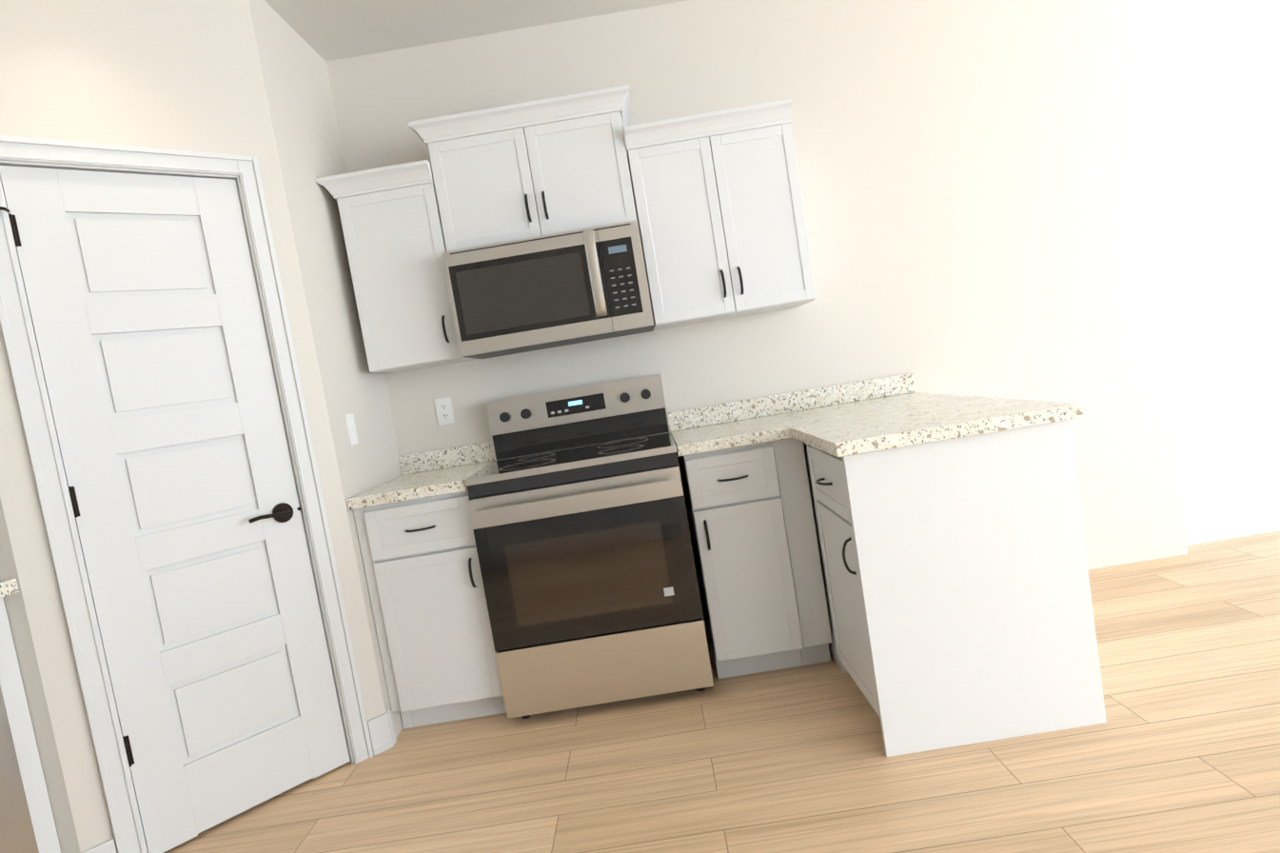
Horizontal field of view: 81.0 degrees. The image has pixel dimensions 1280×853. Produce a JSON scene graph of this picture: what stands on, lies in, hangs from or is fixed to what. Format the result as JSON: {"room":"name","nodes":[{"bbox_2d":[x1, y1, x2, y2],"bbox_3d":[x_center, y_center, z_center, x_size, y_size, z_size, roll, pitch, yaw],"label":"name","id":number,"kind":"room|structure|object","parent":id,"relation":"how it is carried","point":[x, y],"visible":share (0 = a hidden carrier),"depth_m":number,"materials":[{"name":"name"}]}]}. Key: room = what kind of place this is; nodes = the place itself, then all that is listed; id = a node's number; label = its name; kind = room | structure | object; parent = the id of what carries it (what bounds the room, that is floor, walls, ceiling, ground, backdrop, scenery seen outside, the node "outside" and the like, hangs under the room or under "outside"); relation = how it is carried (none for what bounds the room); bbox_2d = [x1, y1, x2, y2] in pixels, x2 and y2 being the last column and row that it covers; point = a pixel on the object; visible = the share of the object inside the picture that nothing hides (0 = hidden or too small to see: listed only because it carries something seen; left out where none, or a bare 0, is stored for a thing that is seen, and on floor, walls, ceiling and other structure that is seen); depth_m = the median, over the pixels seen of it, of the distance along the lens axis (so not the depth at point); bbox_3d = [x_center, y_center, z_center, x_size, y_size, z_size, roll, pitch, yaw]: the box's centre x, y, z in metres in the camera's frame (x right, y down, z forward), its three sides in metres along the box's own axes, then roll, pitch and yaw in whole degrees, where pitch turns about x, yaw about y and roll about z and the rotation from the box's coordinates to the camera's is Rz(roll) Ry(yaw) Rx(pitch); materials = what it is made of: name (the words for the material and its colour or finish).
{"room":"kitchen","nodes":[
{"label":"kitchen","id":0,"kind":"room"},
{"bbox_2d":[264,0,687,61],"bbox_3d":[1.742,-1.795,-1.272,9.120,0.100,9.120,-9,4,1],"label":"ceiling","id":1,"kind":"structure","parent":0,"point":[326,30],"depth_m":3.02,"materials":[{"name":"white paint"}]},
{"bbox_2d":[0,0,1187,852],"bbox_3d":[-0.151,-0.240,1.322,4.820,2.715,4.170,-9,4,1],"label":"wall","id":2,"kind":"structure","parent":0,"point":[974,194],"depth_m":3.21,"materials":[{"name":"paint"}]},
{"bbox_2d":[0,165,350,852],"bbox_3d":[-1.398,0.229,2.331,0.640,2.029,0.094,-13,6,-44],"label":"pantry door","id":3,"kind":"structure","parent":2,"relation":"in","point":[152,346],"depth_m":2.32,"materials":[{"name":"white wood"}]},
{"bbox_2d":[0,135,373,852],"bbox_3d":[-1.421,0.198,2.369,0.753,2.113,0.119,-13,6,-44],"label":"door frame","id":4,"kind":"structure","parent":2,"relation":"attached to","point":[55,501],"depth_m":2.17,"materials":[{"name":"white wood"}]},
{"bbox_2d":[81,709,396,852],"bbox_3d":[-1.230,1.174,2.407,0.955,0.125,0.032,-13,6,-44],"label":"baseboard","id":5,"kind":"structure","parent":2,"relation":"attached to","point":[382,733],"depth_m":2.68,"materials":[{"name":"white wood"}]},
{"bbox_2d":[344,413,358,445],"bbox_3d":[-1.084,0.010,2.825,0.013,0.117,0.071,-9,4,1],"label":"light switch","id":6,"kind":"object","parent":2,"relation":"attached to","point":[351,429],"visible":1,"depth_m":2.82,"materials":[{"name":"white plastic"}]},
{"bbox_2d":[315,159,476,372],"bbox_3d":[-0.969,-0.625,3.079,0.432,0.760,0.369,-9,4,1],"label":"upper cabinet","id":7,"kind":"object","parent":2,"relation":"attached to","point":[392,230],"visible":0.92,"depth_m":2.94,"materials":[{"name":"white wood"}]},
{"bbox_2d":[434,396,454,425],"bbox_3d":[-0.861,-0.067,3.301,0.071,0.117,0.007,-9,4,1],"label":"electrical outlet","id":8,"kind":"object","parent":2,"relation":"attached to","point":[444,410],"visible":1,"depth_m":3.30,"materials":[{"name":"white plastic"}]},
{"bbox_2d":[408,84,637,251],"bbox_3d":[-0.424,-0.997,3.051,0.854,0.500,0.369,-9,4,1],"label":"upper cabinet","id":9,"kind":"object","parent":2,"relation":"attached to","point":[531,168],"visible":0.81,"depth_m":2.92,"materials":[{"name":"white wood"}]},
{"bbox_2d":[441,219,654,358],"bbox_3d":[-0.350,-0.539,3.044,0.757,0.402,0.446,-9,4,1],"label":"microwave","id":10,"kind":"object","parent":9,"relation":"attached to","point":[550,290],"visible":1,"depth_m":2.86,"materials":[{"name":"silver metal"}]},
{"bbox_2d":[623,98,816,330],"bbox_3d":[0.318,-0.834,3.062,0.648,0.760,0.369,-9,4,1],"label":"upper cabinet","id":11,"kind":"object","parent":2,"relation":"attached to","point":[719,209],"visible":0.98,"depth_m":2.93,"materials":[{"name":"white wood"}]},
{"bbox_2d":[163,530,1279,852],"bbox_3d":[2.194,0.977,-1.076,9.120,0.100,9.120,-9,4,1],"label":"floor","id":12,"kind":"structure","parent":0,"point":[1178,751],"depth_m":2.17,"materials":[{"name":"brown wood"}]},
{"bbox_2d":[0,685,39,852],"bbox_3d":[-1.936,0.963,1.675,0.653,0.870,0.609,-9,4,1],"label":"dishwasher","id":13,"kind":"object","parent":12,"relation":"on","point":[17,835],"visible":1,"depth_m":1.94,"materials":[{"name":"silver metal"}]},
{"bbox_2d":[0,597,60,852],"bbox_3d":[-1.951,0.962,1.697,0.628,0.876,0.746,-9,4,1],"label":"base cabinet","id":14,"kind":"object","parent":12,"relation":"on","point":[28,758],"visible":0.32,"depth_m":1.99,"materials":[{"name":"white wood"}]},
{"bbox_2d":[0,577,19,597],"bbox_3d":[-2.004,0.633,0.733,0.653,0.327,2.623,-9,4,1],"label":"countertop","id":15,"kind":"structure","parent":14,"relation":"on","point":[9,586],"depth_m":1.99,"materials":[{"name":"stone"}]},
{"bbox_2d":[353,490,506,728],"bbox_3d":[-0.760,0.673,3.024,0.431,0.875,0.662,-9,4,1],"label":"base cabinet","id":16,"kind":"object","parent":12,"relation":"on","point":[428,600],"visible":0.83,"depth_m":2.73,"materials":[{"name":"white wood"}]},
{"bbox_2d":[346,440,495,510],"bbox_3d":[-0.840,0.180,2.993,0.434,0.124,0.653,-9,4,1],"label":"countertop","id":17,"kind":"structure","parent":16,"relation":"on","point":[438,472],"depth_m":3.05,"materials":[{"name":"stone"}]},
{"bbox_2d":[464,374,713,718],"bbox_3d":[-0.193,0.434,2.951,0.758,1.172,0.736,-9,4,1],"label":"range","id":18,"kind":"object","parent":12,"relation":"on","point":[586,561],"visible":1,"depth_m":2.66,"materials":[{"name":"silver metal"}]},
{"bbox_2d":[678,437,832,678],"bbox_3d":[0.441,0.478,3.009,0.432,0.875,0.662,-9,4,1],"label":"base cabinet","id":19,"kind":"object","parent":12,"relation":"on","point":[749,507],"visible":0.92,"depth_m":2.72,"materials":[{"name":"white wood"}]},
{"bbox_2d":[803,419,1106,756],"bbox_3d":[0.929,0.419,2.715,0.662,0.875,1.238,-9,4,1],"label":"base cabinet","id":20,"kind":"object","parent":12,"relation":"on","point":[957,588],"visible":0.85,"depth_m":2.10,"materials":[{"name":"white wood"}]},
{"bbox_2d":[667,373,1083,456],"bbox_3d":[0.664,-0.043,2.670,1.088,0.124,1.263,-9,4,1],"label":"countertop","id":21,"kind":"structure","parent":20,"relation":"on","point":[871,415],"depth_m":2.65,"materials":[{"name":"stone"}]}
]}

